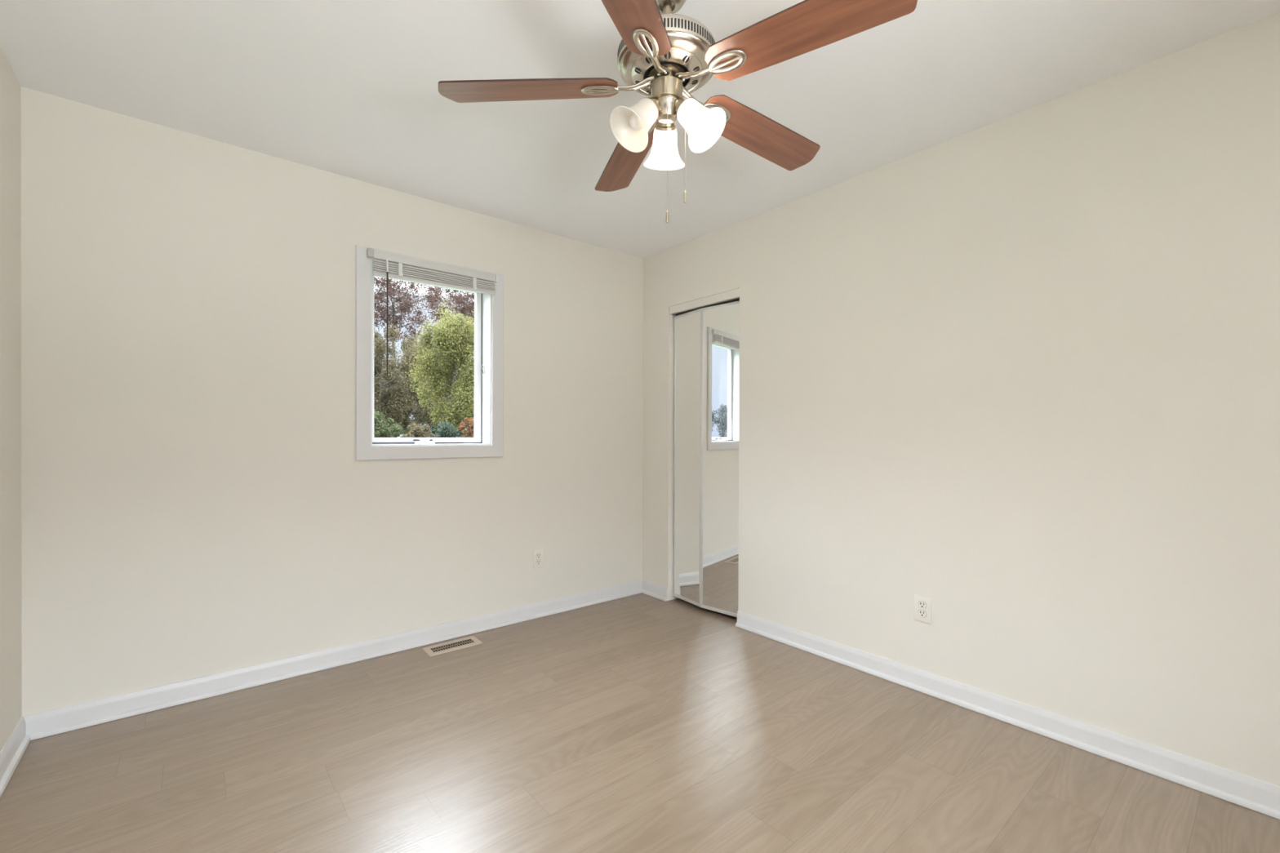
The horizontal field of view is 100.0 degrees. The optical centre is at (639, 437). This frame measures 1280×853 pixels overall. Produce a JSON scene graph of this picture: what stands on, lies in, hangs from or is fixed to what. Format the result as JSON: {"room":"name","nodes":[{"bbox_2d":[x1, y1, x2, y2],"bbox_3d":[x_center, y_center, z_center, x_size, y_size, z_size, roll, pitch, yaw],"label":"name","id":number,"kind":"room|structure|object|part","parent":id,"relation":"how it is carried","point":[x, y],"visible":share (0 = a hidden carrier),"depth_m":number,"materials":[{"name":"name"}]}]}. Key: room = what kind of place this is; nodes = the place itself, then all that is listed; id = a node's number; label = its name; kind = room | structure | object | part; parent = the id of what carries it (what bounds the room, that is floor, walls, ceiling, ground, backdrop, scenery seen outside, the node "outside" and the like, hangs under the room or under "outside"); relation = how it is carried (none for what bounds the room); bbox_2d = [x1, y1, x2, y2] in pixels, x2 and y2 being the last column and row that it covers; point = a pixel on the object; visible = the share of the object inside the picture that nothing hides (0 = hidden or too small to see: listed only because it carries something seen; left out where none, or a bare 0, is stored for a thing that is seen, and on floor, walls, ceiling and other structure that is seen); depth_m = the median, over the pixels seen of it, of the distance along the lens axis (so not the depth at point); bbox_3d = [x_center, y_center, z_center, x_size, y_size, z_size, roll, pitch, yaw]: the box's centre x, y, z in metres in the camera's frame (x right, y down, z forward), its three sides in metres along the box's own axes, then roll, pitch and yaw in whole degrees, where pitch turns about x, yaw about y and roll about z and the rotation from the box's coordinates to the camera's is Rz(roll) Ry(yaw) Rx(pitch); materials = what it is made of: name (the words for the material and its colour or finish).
{"room":"empty bedroom","nodes":[
{"label":"empty bedroom","id":0,"kind":"room"},
{"bbox_2d":[0,44,22,751],"bbox_3d":[-1.097,-0.075,0.424,0.160,2.440,3.980,0,0,-40],"label":"wall","id":1,"kind":"structure","parent":0,"point":[11,607],"depth_m":1.88,"materials":[{"name":"beige paint"}]},
{"bbox_2d":[0,716,31,797],"bbox_3d":[-1.081,1.099,0.550,0.026,0.090,3.820,0,0,-40],"label":"baseboard","id":2,"kind":"structure","parent":1,"relation":"attached to","point":[14,748],"depth_m":1.86,"materials":[{"name":"white paint"}]},
{"bbox_2d":[21,86,643,716],"bbox_3d":[-0.974,-0.087,3.218,3.922,2.440,0.160,0,0,-40],"label":"wall","id":3,"kind":"structure","parent":0,"point":[197,501],"depth_m":2.45,"materials":[{"name":"beige paint"}]},
{"bbox_2d":[22,579,642,740],"bbox_3d":[-1.139,1.089,2.967,3.028,0.090,0.026,0,0,-40],"label":"baseboard","id":4,"kind":"structure","parent":3,"relation":"attached to","point":[64,719],"depth_m":2.53,"materials":[{"name":"white paint"}]},
{"bbox_2d":[355,244,503,460],"bbox_3d":[-1.179,-0.427,3.032,0.800,1.088,0.177,0,0,-40],"label":"window","id":5,"kind":"structure","parent":3,"relation":"in","point":[487,441],"depth_m":3.02,"materials":[{"name":"white paint"}]},
{"bbox_3d":[-1.243,0.025,3.020,0.520,0.023,0.025,0,0,-40],"label":"operator arm","id":6,"kind":"part","parent":5,"relation":"part of"},
{"bbox_3d":[-1.199,0.018,2.982,0.062,0.033,0.024,0,0,-40],"label":"crank handle","id":7,"kind":"part","parent":5,"relation":"part of","materials":[{"name":"white plastic"}]},
{"bbox_3d":[-1.217,-0.437,3.078,0.629,0.936,0.036,0,0,-40],"label":"sash","id":8,"kind":"part","parent":5,"relation":"part of","materials":[{"name":"white plastic"}]},
{"bbox_2d":[366,247,497,376],"bbox_3d":[-1.111,-0.636,2.945,0.699,0.644,0.042,0,0,-40],"label":"window blind","id":9,"kind":"object","parent":5,"relation":"attached to","point":[387,265],"visible":1,"depth_m":2.89,"materials":[{"name":"plastic"}]},
{"bbox_3d":[-1.107,-0.841,2.954,0.661,0.029,0.028,0,0,-40],"label":"rail","id":10,"kind":"part","parent":9,"relation":"part of","materials":[{"name":"white plastic"}]},
{"bbox_2d":[533,549,543,568],"bbox_3d":[-0.641,0.767,3.392,0.073,0.117,0.008,0,0,-40],"label":"wall outlet","id":11,"kind":"object","parent":3,"relation":"attached to","point":[538,555],"visible":1,"depth_m":3.39,"materials":[{"name":"plastic"}]},
{"bbox_2d":[536,559,541,564],"bbox_3d":[-0.639,0.787,3.390,0.037,0.031,0.003,0,0,-40],"label":"receptacle","id":12,"kind":"object","parent":11,"relation":"attached to","point":[538,561],"depth_m":3.39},
{"bbox_2d":[536,553,541,558],"bbox_3d":[-0.639,0.748,3.390,0.034,0.028,0.002,0,0,-40],"label":"receptacle","id":13,"kind":"object","parent":11,"relation":"attached to","point":[538,555],"depth_m":3.39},
{"bbox_2d":[0,593,1279,852],"bbox_3d":[0.294,1.204,1.693,3.922,0.120,4.140,0,0,-40],"label":"floor","id":14,"kind":"structure","parent":0,"point":[640,722],"depth_m":1.85,"materials":[{"name":"brown laminate"}]},
{"bbox_2d":[422,635,482,656],"bbox_3d":[-1.017,1.131,2.920,0.284,0.006,0.132,0,0,-40],"label":"floor vent","id":15,"kind":"object","parent":14,"relation":"in","point":[448,646],"visible":1,"depth_m":2.91,"materials":[{"name":"beige metal"}]},
{"bbox_2d":[0,0,1279,258],"bbox_3d":[0.302,-1.356,1.683,3.922,0.120,4.140,0,0,-40],"label":"ceiling","id":16,"kind":"structure","parent":0,"point":[348,88],"depth_m":1.95,"materials":[{"name":"paint"}]},
{"bbox_2d":[438,0,917,223],"bbox_3d":[0.116,-0.941,1.524,1.186,0.708,1.215,0,0,-40],"label":"ceiling fan","id":17,"kind":"object","parent":16,"relation":"hanging from","point":[665,56],"visible":1,"depth_m":1.45,"materials":[{"name":"brown wood"}]},
{"bbox_3d":[-0.312,-0.973,1.506,0.501,0.044,0.133,0,0,0],"label":"blade","id":18,"kind":"part","parent":17,"relation":"part of","materials":[{"name":"brown wood"}]},
{"bbox_3d":[-0.043,-0.974,1.874,0.133,0.044,0.501,0,0,-18],"label":"blade","id":19,"kind":"part","parent":17,"relation":"part of","materials":[{"name":"brown wood"}]},
{"bbox_3d":[-0.015,-0.852,1.456,0.134,0.135,0.124,0,0,-40],"label":"lamp shade","id":20,"kind":"part","parent":17,"relation":"part of","materials":[{"name":"white glass"}]},
{"bbox_3d":[0.001,-0.869,1.464,0.064,0.070,0.042,0,0,-40],"label":"bulb","id":21,"kind":"part","parent":17,"relation":"part of","materials":[{"name":"white glass"}]},
{"bbox_3d":[-0.045,-0.971,1.138,0.133,0.044,0.501,0,0,18],"label":"blade","id":22,"kind":"part","parent":17,"relation":"part of","materials":[{"name":"brown wood"}]},
{"bbox_2d":[634,67,641,73],"bbox_3d":[-0.006,-1.011,1.482,0.018,0.008,0.018,0,0,-16],"label":"vent","id":23,"kind":"object","parent":17,"relation":"attached to","point":[637,70],"depth_m":1.48,"materials":[{"name":"silver metal"}]},
{"bbox_3d":[0.076,-0.853,1.616,0.125,0.135,0.130,0,0,-40],"label":"lamp shade","id":24,"kind":"part","parent":17,"relation":"part of","materials":[{"name":"white glass"}]},
{"bbox_3d":[0.075,-0.762,1.473,0.002,0.294,0.007,0,0,-1],"label":"pull chain","id":25,"kind":"part","parent":17,"relation":"part of","materials":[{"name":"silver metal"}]},
{"bbox_3d":[0.074,-0.604,1.471,0.007,0.036,0.007,0,0,-40],"label":"pull handle","id":26,"kind":"part","parent":17,"relation":"part of","materials":[{"name":"silver metal"}]},
{"bbox_2d":[664,51,671,58],"bbox_3d":[0.073,-1.010,1.421,0.018,0.008,0.018,0,0,2],"label":"vent","id":27,"kind":"object","parent":17,"relation":"attached to","point":[668,55],"depth_m":1.42,"materials":[{"name":"silver metal"}]},
{"bbox_3d":[0.123,-0.818,1.507,0.009,0.262,0.002,0,0,-1],"label":"pull chain","id":28,"kind":"part","parent":17,"relation":"part of","materials":[{"name":"silver metal"}]},
{"bbox_3d":[0.126,-0.675,1.508,0.007,0.036,0.007,0,0,-40],"label":"pull handle","id":29,"kind":"part","parent":17,"relation":"part of","materials":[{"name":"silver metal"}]},
{"bbox_2d":[682,55,689,62],"bbox_3d":[0.123,-1.010,1.436,0.018,0.008,0.018,0,0,-40],"label":"vent","id":30,"kind":"object","parent":17,"relation":"attached to","point":[686,59],"depth_m":1.44,"materials":[{"name":"silver metal"}]},
{"bbox_3d":[0.152,-0.869,1.466,0.045,0.070,0.062,0,0,-40],"label":"bulb","id":31,"kind":"part","parent":17,"relation":"part of","materials":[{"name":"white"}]},
{"bbox_3d":[0.171,-0.852,1.459,0.122,0.135,0.134,0,0,-40],"label":"lamp shade","id":32,"kind":"part","parent":17,"relation":"part of","materials":[{"name":"white glass"}]},
{"bbox_3d":[0.389,-0.972,1.732,0.501,0.044,0.133,0,0,-36],"label":"blade","id":33,"kind":"part","parent":17,"relation":"part of","materials":[{"name":"brown wood"}]},
{"bbox_3d":[0.388,-0.970,1.277,0.501,0.044,0.133,0,0,36],"label":"blade","id":34,"kind":"part","parent":17,"relation":"part of","materials":[{"name":"brown wood"}]},
{"bbox_2d":[642,12,1279,786],"bbox_3d":[1.285,-0.076,2.509,0.115,2.440,3.820,0,0,-40],"label":"wall","id":35,"kind":"structure","parent":0,"point":[1019,374],"depth_m":2.08,"materials":[{"name":"beige paint"}]},
{"bbox_2d":[641,579,667,600],"bbox_3d":[0.095,1.089,3.830,0.026,0.090,0.278,0,0,-40],"label":"baseboard","id":36,"kind":"structure","parent":35,"relation":"attached to","point":[650,588],"depth_m":3.82,"materials":[{"name":"white paint"}]},
{"bbox_3d":[0.094,1.123,3.822,0.014,0.020,0.266,0,0,-40],"label":"shoe moulding","id":37,"kind":"part","parent":36,"relation":"part of","materials":[{"name":"white paint"}]},
{"bbox_2d":[668,286,739,314],"bbox_3d":[0.408,-0.881,3.489,0.025,0.060,0.625,0,0,-40],"label":"trim","id":38,"kind":"structure","parent":35,"relation":"attached to","point":[733,293],"depth_m":3.46,"materials":[{"name":"beige wood"}]},
{"bbox_2d":[671,297,739,315],"bbox_3d":[0.437,-0.879,3.513,0.034,0.062,0.624,0,0,-40],"label":"trim","id":39,"kind":"structure","parent":35,"relation":"attached to","point":[737,299],"depth_m":3.48,"materials":[{"name":"metal"}]},
{"bbox_2d":[673,301,739,617],"bbox_3d":[0.422,0.135,3.516,0.059,1.948,0.600,0,0,-40],"label":"door","id":40,"kind":"structure","parent":35,"relation":"in","point":[707,340],"depth_m":3.46,"materials":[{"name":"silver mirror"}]},
{"bbox_2d":[674,311,700,603],"bbox_3d":[0.320,0.132,3.628,0.004,1.914,0.275,0,0,-33],"label":"mirror","id":41,"kind":"object","parent":40,"relation":"attached to","point":[686,326],"depth_m":3.62,"materials":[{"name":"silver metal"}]},
{"bbox_3d":[0.326,0.134,3.631,0.022,1.948,0.299,0,0,-33],"label":"panel","id":42,"kind":"part","parent":40,"relation":"part of","materials":[{"name":"silver mirror"}]},
{"bbox_3d":[0.517,0.135,3.402,0.303,1.948,0.022,0,0,43],"label":"panel","id":43,"kind":"part","parent":40,"relation":"part of","materials":[{"name":"silver mirror"}]},
{"bbox_2d":[702,303,739,613],"bbox_3d":[0.512,0.133,3.397,0.279,1.914,0.004,0,0,43],"label":"mirror","id":44,"kind":"object","parent":40,"relation":"attached to","point":[721,322],"depth_m":3.39,"materials":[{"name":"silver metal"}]},
{"bbox_2d":[914,594,931,623],"bbox_3d":[1.275,0.775,2.425,0.008,0.117,0.073,0,0,-40],"label":"wall outlet","id":45,"kind":"object","parent":35,"relation":"attached to","point":[922,605],"visible":1,"depth_m":2.42,"materials":[{"name":"plastic"}]},
{"bbox_2d":[918,609,926,617],"bbox_3d":[1.273,0.794,2.424,0.002,0.028,0.034,0,0,-40],"label":"receptacle","id":46,"kind":"object","parent":45,"relation":"attached to","point":[922,613],"depth_m":2.42,"materials":[{"name":"white plastic"}]},
{"bbox_2d":[918,600,926,608],"bbox_3d":[1.273,0.755,2.424,0.001,0.031,0.037,0,0,-40],"label":"receptacle","id":47,"kind":"object","parent":45,"relation":"attached to","point":[922,604],"depth_m":2.42,"materials":[{"name":"white plastic"}]},
{"bbox_2d":[735,610,1279,819],"bbox_3d":[1.516,1.101,2.121,0.026,0.090,2.916,0,0,-40],"label":"baseboard","id":48,"kind":"structure","parent":35,"relation":"attached to","point":[1250,793],"depth_m":2.05,"materials":[{"name":"white paint"}]},
{"label":"outside","id":49,"kind":"structure","parent":0,"visible":0},
{"label":"ground","id":50,"kind":"structure","parent":49,"visible":0},
{"bbox_2d":[373,410,402,437],"bbox_3d":[-5.421,0.558,11.024,0.800,2.258,0.993,0,0,29],"label":"bush","id":51,"kind":"object","parent":50,"relation":"on","point":[380,428],"visible":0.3,"depth_m":10.94,"materials":[{"name":"green plant"}]},
{"bbox_2d":[374,375,415,437],"bbox_3d":[-18.657,-1.904,37.986,6.255,6.882,6.156,0,0,2],"label":"tree","id":52,"kind":"object","parent":50,"relation":"on","point":[401,375],"visible":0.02,"depth_m":38.36,"materials":[{"name":"green plant"}]},
{"bbox_2d":[373,324,431,430],"bbox_3d":[-9.194,-1.209,19.662,3.098,5.700,2.553,0,0,-40],"label":"tree","id":53,"kind":"object","parent":50,"relation":"on","point":[380,400],"visible":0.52,"depth_m":19.30,"materials":[{"name":"green plant"}]},
{"bbox_2d":[373,334,461,435],"bbox_3d":[-9.562,-1.383,22.946,3.347,6.019,2.858,0,0,0],"label":"tree","id":54,"kind":"object","parent":50,"relation":"on","point":[422,414],"visible":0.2,"depth_m":22.65,"materials":[{"name":"green plant"}]},
{"bbox_2d":[400,421,435,437],"bbox_3d":[-4.874,0.671,11.939,0.969,2.029,0.787,0,0,-40],"label":"bush","id":55,"kind":"object","parent":50,"relation":"on","point":[415,431],"visible":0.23,"depth_m":11.79,"materials":[{"name":"green plant"}]},
{"bbox_2d":[373,275,462,389],"bbox_3d":[-11.677,-3.871,25.994,6.379,10.952,4.793,0,0,-40],"label":"tree","id":56,"kind":"object","parent":50,"relation":"on","point":[403,307],"visible":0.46,"depth_m":25.60,"materials":[{"name":"red plant"}]},
{"bbox_2d":[404,296,474,431],"bbox_3d":[-5.139,-1.141,14.990,2.404,5.628,1.846,0,0,-7],"label":"tree","id":57,"kind":"object","parent":50,"relation":"on","point":[453,344],"visible":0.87,"depth_m":14.58,"materials":[{"name":"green plant"}]},
{"bbox_2d":[412,344,474,436],"bbox_3d":[-18.193,-3.809,51.634,8.983,10.580,8.820,0,0,-1],"label":"tree","id":58,"kind":"object","parent":50,"relation":"on","point":[434,432],"visible":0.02,"depth_m":50.40,"materials":[{"name":"green plant"}]},
{"bbox_2d":[422,284,474,376],"bbox_3d":[-10.808,-4.724,33.922,5.282,12.596,4.297,0,0,-40],"label":"tree","id":59,"kind":"object","parent":50,"relation":"on","point":[466,308],"visible":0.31,"depth_m":32.96,"materials":[{"name":"red plant"}]},
{"bbox_2d":[433,421,471,437],"bbox_3d":[-4.808,0.635,13.605,1.254,2.089,1.236,0,0,-40],"label":"bush","id":60,"kind":"object","parent":50,"relation":"on","point":[448,431],"visible":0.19,"depth_m":13.26,"materials":[{"name":"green plant"}]},
{"bbox_2d":[457,417,474,437],"bbox_3d":[-3.857,0.615,12.185,0.466,2.145,0.551,0,0,16],"label":"bush","id":61,"kind":"object","parent":50,"relation":"on","point":[469,432],"visible":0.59,"depth_m":12.12,"materials":[{"name":"orange plant"}]}
]}

